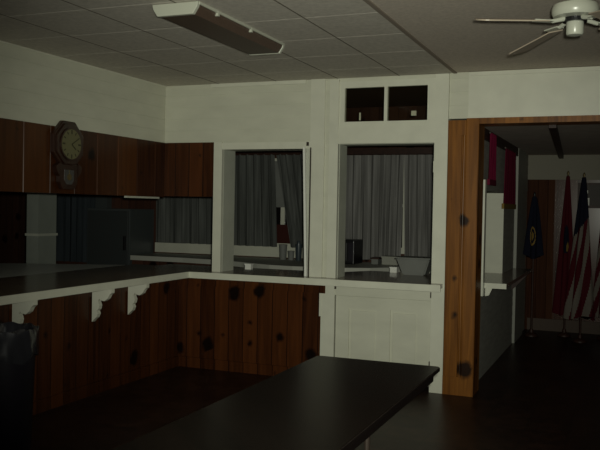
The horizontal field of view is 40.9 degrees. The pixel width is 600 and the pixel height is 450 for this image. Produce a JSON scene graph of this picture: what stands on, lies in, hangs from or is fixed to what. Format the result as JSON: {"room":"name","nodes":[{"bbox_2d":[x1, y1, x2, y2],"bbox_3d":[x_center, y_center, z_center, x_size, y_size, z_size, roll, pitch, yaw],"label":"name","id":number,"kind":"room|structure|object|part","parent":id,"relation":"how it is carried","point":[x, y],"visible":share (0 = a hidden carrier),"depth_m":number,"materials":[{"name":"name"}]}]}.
{"room":"community hall","nodes":[
{"label":"community hall","id":0,"kind":"room"},
{"bbox_2d":[0,42,165,142],"bbox_3d":[-3.210,-1.147,3.651,0.128,0.785,9.600,2,1,22],"label":"wall","id":1,"kind":"structure","parent":0,"point":[35,87],"depth_m":6.78,"materials":[{"name":"white paint"}]},
{"bbox_2d":[50,120,82,189],"bbox_3d":[-1.904,-0.573,6.626,0.070,0.559,0.379,2,1,22],"label":"wall clock","id":2,"kind":"object","parent":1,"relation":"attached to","point":[66,139],"visible":1,"depth_m":6.57,"materials":[{"name":"brown wood"}]},
{"bbox_2d":[0,118,164,196],"bbox_3d":[-2.374,-0.519,5.721,0.112,0.542,5.149,2,1,22],"label":"cabinet","id":3,"kind":"object","parent":1,"relation":"attached to","point":[113,165],"depth_m":6.95,"materials":[{"name":"brown wood"}]},
{"bbox_2d":[0,40,305,87],"bbox_3d":[-2.451,-1.291,3.341,1.520,0.035,9.600,2,1,22],"label":"trim","id":4,"kind":"structure","parent":1,"relation":"attached to","point":[289,81],"depth_m":7.57,"materials":[{"name":"white paint"}]},
{"bbox_2d":[0,106,433,263],"bbox_3d":[-1.286,-0.176,11.708,8.240,3.000,0.150,2,1,22],"label":"wall","id":5,"kind":"structure","parent":0,"point":[13,205],"depth_m":12.26,"materials":[{"name":"white paint"}]},
{"bbox_2d":[56,194,95,261],"bbox_3d":[-3.612,-0.236,12.477,1.050,1.600,0.088,2,1,22],"label":"curtain","id":6,"kind":"object","parent":5,"relation":"hanging from","point":[71,212],"visible":0.38,"depth_m":12.43,"materials":[{"name":"fabric"}]},
{"bbox_2d":[95,195,111,207],"bbox_3d":[-2.991,-0.195,12.255,0.210,2.950,0.120,2,1,22],"label":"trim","id":7,"kind":"structure","parent":5,"relation":"attached to","point":[101,201],"depth_m":12.20,"materials":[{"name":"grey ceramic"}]},
{"bbox_2d":[156,154,276,246],"bbox_3d":[-1.221,-0.361,11.503,1.965,1.280,0.090,2,1,22],"label":"curtain","id":8,"kind":"object","parent":5,"relation":"hanging from","point":[179,219],"visible":0.6,"depth_m":11.35,"materials":[{"name":"grey fabric"}]},
{"bbox_2d":[155,242,303,257],"bbox_3d":[-0.784,0.365,11.412,2.940,0.140,0.035,2,1,22],"label":"trim","id":9,"kind":"structure","parent":5,"relation":"attached to","point":[159,247],"depth_m":11.60,"materials":[{"name":"white paint"}]},
{"bbox_2d":[184,158,291,247],"bbox_3d":[-0.644,-0.316,11.339,2.260,1.240,0.045,2,1,22],"label":"window","id":10,"kind":"structure","parent":5,"relation":"in","point":[282,228],"depth_m":11.17,"materials":[{"name":"white paint"}]},
{"bbox_2d":[275,161,283,206],"bbox_3d":[-0.645,-0.576,11.318,2.140,0.640,0.011,2,1,22],"label":"roller shade","id":11,"kind":"object","parent":10,"relation":"attached to","point":[279,196],"depth_m":11.17,"materials":[{"name":"grey fabric"}]},
{"bbox_3d":[-0.638,-0.317,11.353,2.100,1.080,0.008,2,1,22],"label":"pane","id":12,"kind":"part","parent":10,"relation":"part of","materials":[{"name":"white"}]},
{"bbox_2d":[276,154,303,247],"bbox_3d":[0.082,-0.325,10.973,0.920,1.280,0.087,2,1,22],"label":"curtain","id":13,"kind":"object","parent":5,"relation":"hanging from","point":[290,167],"visible":0.38,"depth_m":11.04,"materials":[{"name":"grey fabric"}]},
{"bbox_2d":[235,148,433,155],"bbox_3d":[0.160,-0.994,10.973,5.030,0.080,0.100,2,1,22],"label":"trim","id":14,"kind":"structure","parent":5,"relation":"attached to","point":[350,151],"depth_m":10.62,"materials":[{"name":"brown wood"}]},
{"bbox_2d":[345,155,403,259],"bbox_3d":[0.941,-0.231,10.626,0.857,1.380,0.088,2,1,22],"label":"curtain","id":15,"kind":"object","parent":5,"relation":"hanging from","point":[374,183],"visible":0.75,"depth_m":10.60,"materials":[{"name":"grey fabric"}]},
{"bbox_2d":[401,178,403,253],"bbox_3d":[1.512,-0.247,10.472,1.810,1.260,0.030,2,1,22],"label":"window","id":16,"kind":"structure","parent":5,"relation":"in","point":[402,238],"depth_m":10.53,"materials":[{"name":"white paint"}]},
{"bbox_2d":[404,155,433,256],"bbox_3d":[1.913,-0.205,10.231,1.243,1.380,0.088,2,1,22],"label":"curtain","id":17,"kind":"object","parent":5,"relation":"hanging from","point":[418,169],"visible":0.24,"depth_m":10.38,"materials":[{"name":"grey fabric"}]},
{"bbox_2d":[0,0,599,85],"bbox_3d":[0.727,-1.251,2.157,8.500,0.064,9.800,2,1,22],"label":"ceiling","id":18,"kind":"structure","parent":0,"point":[322,39],"depth_m":5.66,"materials":[{"name":"tile"}]},
{"bbox_2d":[152,1,284,55],"bbox_3d":[-0.493,-1.277,5.322,0.318,0.073,1.285,2,1,22],"label":"ceiling light","id":19,"kind":"object","parent":18,"relation":"attached to","point":[197,16],"visible":1,"depth_m":5.11,"materials":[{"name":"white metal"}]},
{"bbox_2d":[475,0,599,54],"bbox_3d":[1.367,-1.087,4.001,0.832,0.329,0.697,2,1,31],"label":"ceiling fan","id":20,"kind":"object","parent":18,"relation":"hanging from","point":[573,14],"visible":1,"depth_m":3.96,"materials":[{"name":"white metal"}]},
{"bbox_3d":[1.039,-1.007,3.961,0.360,0.045,0.129,1,1,-8],"label":"blade","id":21,"kind":"part","parent":20,"relation":"part of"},
{"bbox_3d":[1.259,-0.973,4.309,0.129,0.084,0.356,1,1,-22],"label":"blade","id":22,"kind":"part","parent":20,"relation":"part of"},
{"bbox_3d":[1.367,-1.069,3.999,0.226,0.084,0.226,2,1,22],"label":"motor","id":23,"kind":"part","parent":20,"relation":"part of","materials":[{"name":"white metal"}]},
{"bbox_3d":[1.475,-0.976,3.691,0.129,0.063,0.359,1,1,-21],"label":"blade","id":24,"kind":"part","parent":20,"relation":"part of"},
{"bbox_2d":[31,329,599,449],"bbox_3d":[-1.093,1.529,5.176,14.000,0.120,14.350,2,1,22],"label":"floor","id":25,"kind":"structure","parent":0,"point":[542,392],"depth_m":6.42,"materials":[{"name":"tile"}]},
{"bbox_2d":[0,322,39,449],"bbox_3d":[-1.895,1.049,5.145,0.438,0.811,0.434,2,1,22],"label":"trash can","id":26,"kind":"object","parent":25,"relation":"on","point":[19,343],"visible":1,"depth_m":5.02,"materials":[{"name":"black plastic"}]},
{"bbox_2d":[25,192,57,263],"bbox_3d":[-2.880,-0.122,8.983,0.184,2.950,0.324,2,1,22],"label":"pillar","id":27,"kind":"structure","parent":25,"relation":"on","point":[41,233],"depth_m":8.88,"materials":[{"name":"paint"}]},
{"bbox_2d":[0,263,120,277],"bbox_3d":[-3.173,0.915,7.097,1.330,0.946,3.959,2,1,22],"label":"work table","id":28,"kind":"object","parent":25,"relation":"on","point":[6,269],"visible":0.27,"depth_m":8.09,"materials":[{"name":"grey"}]},
{"bbox_2d":[87,208,153,264],"bbox_3d":[-2.655,0.529,11.815,0.740,1.535,0.680,2,1,22],"label":"refrigerator","id":29,"kind":"object","parent":25,"relation":"on","point":[113,234],"visible":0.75,"depth_m":11.56,"materials":[{"name":"grey metal"}]},
{"bbox_3d":[-2.760,0.487,11.553,0.690,1.385,0.025,2,1,22],"label":"door","id":30,"kind":"part","parent":29,"relation":"part of","materials":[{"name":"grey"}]},
{"bbox_3d":[-2.484,0.258,11.399,0.025,0.200,0.045,2,1,22],"label":"handle","id":31,"kind":"part","parent":29,"relation":"part of","materials":[{"name":"black plastic"}]},
{"bbox_2d":[0,264,442,414],"bbox_3d":[-1.240,0.979,5.449,3.432,0.962,5.560,2,1,22],"label":"counter","id":32,"kind":"object","parent":25,"relation":"on","point":[102,329],"depth_m":7.47,"materials":[{"name":"brown laminate"}]},
{"bbox_3d":[-1.531,0.994,5.427,1.652,0.922,5.300,2,1,22],"label":"panel","id":33,"kind":"part","parent":32,"relation":"part of","materials":[{"name":"brown wood"}]},
{"bbox_3d":[-1.458,0.591,5.332,1.557,0.109,5.188,2,1,22],"label":"rail","id":34,"kind":"part","parent":32,"relation":"part of","materials":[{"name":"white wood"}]},
{"bbox_2d":[0,264,442,295],"bbox_3d":[-1.240,0.518,5.442,3.415,0.037,5.560,2,1,22],"label":"countertop","id":35,"kind":"structure","parent":32,"relation":"on","point":[55,280],"depth_m":7.25,"materials":[{"name":"brown laminate"}]},
{"bbox_2d":[113,356,439,449],"bbox_3d":[-0.028,1.156,3.442,0.727,0.740,2.450,2,1,22],"label":"folding table","id":36,"kind":"object","parent":25,"relation":"on","point":[319,402],"visible":1,"depth_m":3.41,"materials":[{"name":"brown laminate"}]},
{"bbox_3d":[0.284,1.170,3.472,0.026,0.698,0.027,2,1,22],"label":"leg","id":37,"kind":"part","parent":36,"relation":"part of","materials":[{"name":"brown metal"}]},
{"bbox_2d":[130,253,430,273],"bbox_3d":[-0.091,0.927,10.325,4.850,0.898,1.260,2,1,22],"label":"countertop","id":38,"kind":"structure","parent":25,"relation":"on","point":[152,258],"depth_m":10.64,"materials":[{"name":"grey laminate"}]},
{"bbox_2d":[279,244,286,259],"bbox_3d":[-0.228,0.363,10.826,0.117,0.204,0.117,2,1,22],"label":"canister","id":39,"kind":"object","parent":38,"relation":"on","point":[282,247],"visible":1,"depth_m":10.79,"materials":[{"name":"grey paint"}]},
{"bbox_2d":[288,251,294,259],"bbox_3d":[-0.120,0.406,10.751,0.095,0.124,0.095,2,1,22],"label":"canister","id":40,"kind":"object","parent":38,"relation":"on","point":[290,253],"visible":1,"depth_m":10.71,"materials":[{"name":"grey paint"}]},
{"bbox_2d":[295,241,301,260],"bbox_3d":[-0.018,0.340,10.665,0.090,0.265,0.090,2,1,22],"label":"bottle","id":41,"kind":"object","parent":38,"relation":"on","point":[298,247],"visible":1,"depth_m":10.63,"materials":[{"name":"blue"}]},
{"bbox_2d":[345,239,362,263],"bbox_3d":[0.590,0.337,10.334,0.335,0.307,0.395,2,1,22],"label":"countertop appliance","id":42,"kind":"object","parent":38,"relation":"on","point":[353,247],"visible":0.48,"depth_m":10.14,"materials":[{"name":"black plastic"}]},
{"bbox_3d":[0.484,0.336,10.172,0.220,0.232,0.015,2,1,22],"label":"door","id":43,"kind":"part","parent":42,"relation":"part of","materials":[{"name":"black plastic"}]},
{"bbox_2d":[371,257,381,263],"bbox_3d":[0.982,0.455,10.303,0.110,0.087,0.180,2,1,22],"label":"carton","id":44,"kind":"object","parent":38,"relation":"on","point":[374,260],"visible":0.98,"depth_m":10.24,"materials":[{"name":"white cardboard"}]},
{"bbox_2d":[381,255,398,264],"bbox_3d":[1.204,0.451,10.245,0.295,0.106,0.210,2,1,22],"label":"carton","id":45,"kind":"object","parent":38,"relation":"on","point":[386,260],"visible":0.56,"depth_m":10.17,"materials":[{"name":"grey cardboard"}]},
{"bbox_3d":[1.205,0.408,10.244,0.295,0.019,0.210,2,1,22],"label":"lid","id":46,"kind":"part","parent":45,"relation":"part of","materials":[{"name":"grey cardboard"}]},
{"bbox_2d":[162,264,430,278],"bbox_3d":[0.021,0.953,8.542,3.300,0.928,1.000,2,1,22],"label":"base cabinet","id":47,"kind":"object","parent":25,"relation":"on","point":[357,273],"visible":0.16,"depth_m":8.46,"materials":[{"name":"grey laminate"}]},
{"bbox_2d":[244,263,252,269],"bbox_3d":[-0.549,0.445,8.648,0.076,0.062,0.066,2,1,22],"label":"box","id":48,"kind":"object","parent":47,"relation":"on","point":[249,266],"visible":1,"depth_m":8.63,"materials":[{"name":"white cardboard"}]},
{"bbox_2d":[389,266,398,272],"bbox_3d":[1.002,0.475,8.568,0.081,0.062,0.086,2,1,22],"label":"box","id":49,"kind":"object","parent":47,"relation":"on","point":[393,269],"visible":1,"depth_m":8.53,"materials":[{"name":"white cardboard"}]},
{"bbox_2d":[395,256,431,275],"bbox_3d":[1.202,0.424,8.357,0.364,0.182,0.294,2,1,22],"label":"tub","id":50,"kind":"object","parent":47,"relation":"on","point":[409,265],"visible":0.86,"depth_m":8.25,"materials":[{"name":"grey paint"}]},
{"bbox_2d":[523,192,543,336],"bbox_3d":[3.013,0.503,10.375,0.186,1.860,0.239,0,2,-41],"label":"flag","id":51,"kind":"object","parent":25,"relation":"on","point":[533,246],"visible":1,"depth_m":10.34,"materials":[{"name":"blue fabric"}]},
{"bbox_2d":[552,171,572,336],"bbox_3d":[3.433,0.370,10.415,0.297,2.140,0.187,2,1,22],"label":"flag","id":52,"kind":"object","parent":25,"relation":"on","point":[566,234],"visible":0.79,"depth_m":10.38,"materials":[{"name":"red fabric"}]},
{"bbox_2d":[563,172,594,342],"bbox_3d":[3.471,0.400,9.974,0.370,2.100,0.232,2,1,22],"label":"flag","id":53,"kind":"object","parent":25,"relation":"on","point":[579,301],"visible":1,"depth_m":9.91,"materials":[{"name":"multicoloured fabric"}]},
{"bbox_2d":[593,235,599,339],"bbox_3d":[3.873,0.392,10.237,0.296,2.120,0.187,2,1,22],"label":"flag","id":54,"kind":"object","parent":25,"relation":"on","point":[596,292],"visible":0.94,"depth_m":10.25,"materials":[{"name":"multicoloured fabric"}]},
{"bbox_2d":[165,66,592,356],"bbox_3d":[2.406,0.001,6.668,8.320,3.000,0.210,2,1,22],"label":"wall","id":55,"kind":"structure","parent":0,"point":[193,113],"depth_m":7.69,"materials":[{"name":"white paint"}]},
{"bbox_2d":[124,196,158,198],"bbox_3d":[-1.516,-0.266,7.746,0.030,0.018,0.560,2,1,22],"label":"strip","id":56,"kind":"object","parent":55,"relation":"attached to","point":[124,196],"visible":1,"depth_m":7.69,"materials":[{"name":"paint"}]},
{"bbox_2d":[164,142,213,196],"bbox_3d":[-1.075,-0.549,8.021,0.563,0.532,0.112,2,1,22],"label":"cabinet","id":57,"kind":"object","parent":55,"relation":"attached to","point":[189,167],"depth_m":7.97,"materials":[{"name":"brown wood"}]},
{"bbox_2d":[212,142,310,276],"bbox_3d":[-0.329,-0.164,7.791,1.020,1.264,0.305,2,1,22],"label":"window frame","id":58,"kind":"structure","parent":55,"relation":"in","point":[224,153],"depth_m":7.84,"materials":[{"name":"white paint"}]},
{"bbox_2d":[308,73,449,393],"bbox_3d":[0.716,0.060,7.353,1.287,2.790,0.255,2,1,22],"label":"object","id":59,"kind":"structure","parent":55,"relation":"in","point":[386,325],"depth_m":7.28,"materials":[{"name":"white paint"}]},
{"bbox_3d":[0.247,0.992,7.444,0.148,0.905,0.035,2,1,22],"label":"casing","id":60,"kind":"part","parent":59,"relation":"part of","materials":[{"name":"white paint"}]},
{"bbox_3d":[0.782,-1.094,7.223,0.892,0.405,0.047,2,1,22],"label":"transom frame","id":61,"kind":"part","parent":59,"relation":"part of","materials":[{"name":"white paint"}]},
{"bbox_2d":[442,115,599,396],"bbox_3d":[2.397,0.303,6.688,2.337,2.395,0.288,2,1,22],"label":"door frame","id":62,"kind":"structure","parent":55,"relation":"in","point":[465,167],"depth_m":6.95,"materials":[{"name":"brown wood"}]},
{"bbox_2d":[468,66,599,117],"bbox_3d":[3.844,-1.049,5.950,5.170,0.395,0.030,2,1,22],"label":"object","id":63,"kind":"structure","parent":55,"relation":"attached to","point":[573,91],"depth_m":6.71,"materials":[{"name":"white paint"}]},
{"bbox_2d":[346,86,427,107],"bbox_3d":[-3.743,-1.583,5.697,8.340,0.080,13.000,2,1,22],"label":"ceiling","id":64,"kind":"structure","parent":0,"point":[409,95],"depth_m":9.70,"materials":[{"name":"brown"}]},
{"bbox_2d":[479,140,527,378],"bbox_3d":[2.216,-0.055,9.098,0.216,3.000,4.150,2,1,22],"label":"wall","id":65,"kind":"structure","parent":0,"point":[495,308],"depth_m":8.71,"materials":[{"name":"grey paint"}]},
{"bbox_2d":[487,132,496,185],"bbox_3d":[1.863,-0.636,7.793,0.025,0.505,0.400,2,1,22],"label":"banner","id":66,"kind":"object","parent":65,"relation":"attached to","point":[491,180],"visible":1,"depth_m":7.75,"materials":[{"name":"red fabric"}]},
{"bbox_2d":[481,180,503,295],"bbox_3d":[1.877,0.110,8.256,0.250,1.095,1.530,2,1,22],"label":"window","id":67,"kind":"structure","parent":65,"relation":"in","point":[493,213],"depth_m":8.92,"materials":[{"name":"white paint"}]},
{"bbox_3d":[1.731,0.121,7.606,0.030,1.095,0.095,2,1,22],"label":"casing","id":68,"kind":"part","parent":67,"relation":"part of","materials":[{"name":"white paint"}]},
{"bbox_2d":[484,128,518,155],"bbox_3d":[2.095,-0.863,8.435,0.030,0.100,2.850,2,1,22],"label":"trim","id":69,"kind":"structure","parent":65,"relation":"attached to","point":[501,143],"depth_m":8.49,"materials":[{"name":"brown wood"}]},
{"bbox_2d":[485,268,532,295],"bbox_3d":[2.156,0.664,8.726,0.462,0.258,2.283,2,1,22],"label":"wall shelf","id":70,"kind":"object","parent":65,"relation":"attached to","point":[514,276],"visible":0.76,"depth_m":8.36,"materials":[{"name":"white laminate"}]},
{"bbox_2d":[502,147,515,208],"bbox_3d":[2.342,-0.510,8.981,0.025,0.660,1.000,2,1,22],"label":"banner","id":71,"kind":"object","parent":65,"relation":"attached to","point":[509,199],"visible":1,"depth_m":8.90,"materials":[{"name":"red fabric"}]},
{"bbox_2d":[512,148,526,342],"bbox_3d":[2.763,0.248,10.149,0.035,2.370,0.800,2,1,22],"label":"trim","id":72,"kind":"structure","parent":65,"relation":"attached to","point":[519,214],"depth_m":10.00,"materials":[{"name":"grey"}]},
{"bbox_2d":[485,124,599,154],"bbox_3d":[4.189,-0.913,8.392,4.360,0.080,4.350,2,1,22],"label":"ceiling","id":73,"kind":"structure","parent":0,"point":[580,139],"depth_m":8.36,"materials":[{"name":"white paint"}]},
{"bbox_2d":[549,125,563,158],"bbox_3d":[2.831,-0.883,8.837,0.060,0.050,4.160,1,1,19],"label":"ceiling beam","id":74,"kind":"structure","parent":73,"relation":"attached to","point":[553,129],"depth_m":8.07,"materials":[{"name":"brown wood"}]},
{"bbox_2d":[552,180,599,321],"bbox_3d":[4.938,0.285,10.317,4.360,2.370,0.150,2,1,22],"label":"wall","id":75,"kind":"structure","parent":0,"point":[594,213],"depth_m":10.75,"materials":[{"name":"white paint"}]},
{"bbox_2d":[524,180,554,328],"bbox_3d":[3.248,0.401,10.921,0.360,2.050,0.008,2,1,22],"label":"trim","id":76,"kind":"structure","parent":75,"relation":"attached to","point":[544,189],"depth_m":10.90,"materials":[{"name":"brown wood"}]},
{"bbox_2d":[527,317,599,334],"bbox_3d":[5.001,1.394,10.213,4.110,0.160,0.025,2,1,22],"label":"baseboard","id":77,"kind":"structure","parent":75,"relation":"attached to","point":[572,326],"depth_m":10.80,"materials":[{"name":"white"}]},
{"bbox_2d":[528,155,599,179],"bbox_3d":[5.023,-0.731,10.177,4.150,0.330,0.020,2,1,22],"label":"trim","id":78,"kind":"structure","parent":75,"relation":"attached to","point":[540,167],"depth_m":10.77,"materials":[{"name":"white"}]},
{"bbox_2d":[577,183,599,207],"bbox_3d":[3.842,-0.390,10.655,0.320,0.335,0.031,2,1,22],"label":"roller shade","id":79,"kind":"object","parent":75,"relation":"attached to","point":[593,189],"visible":0.64,"depth_m":10.64,"materials":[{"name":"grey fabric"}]}
]}

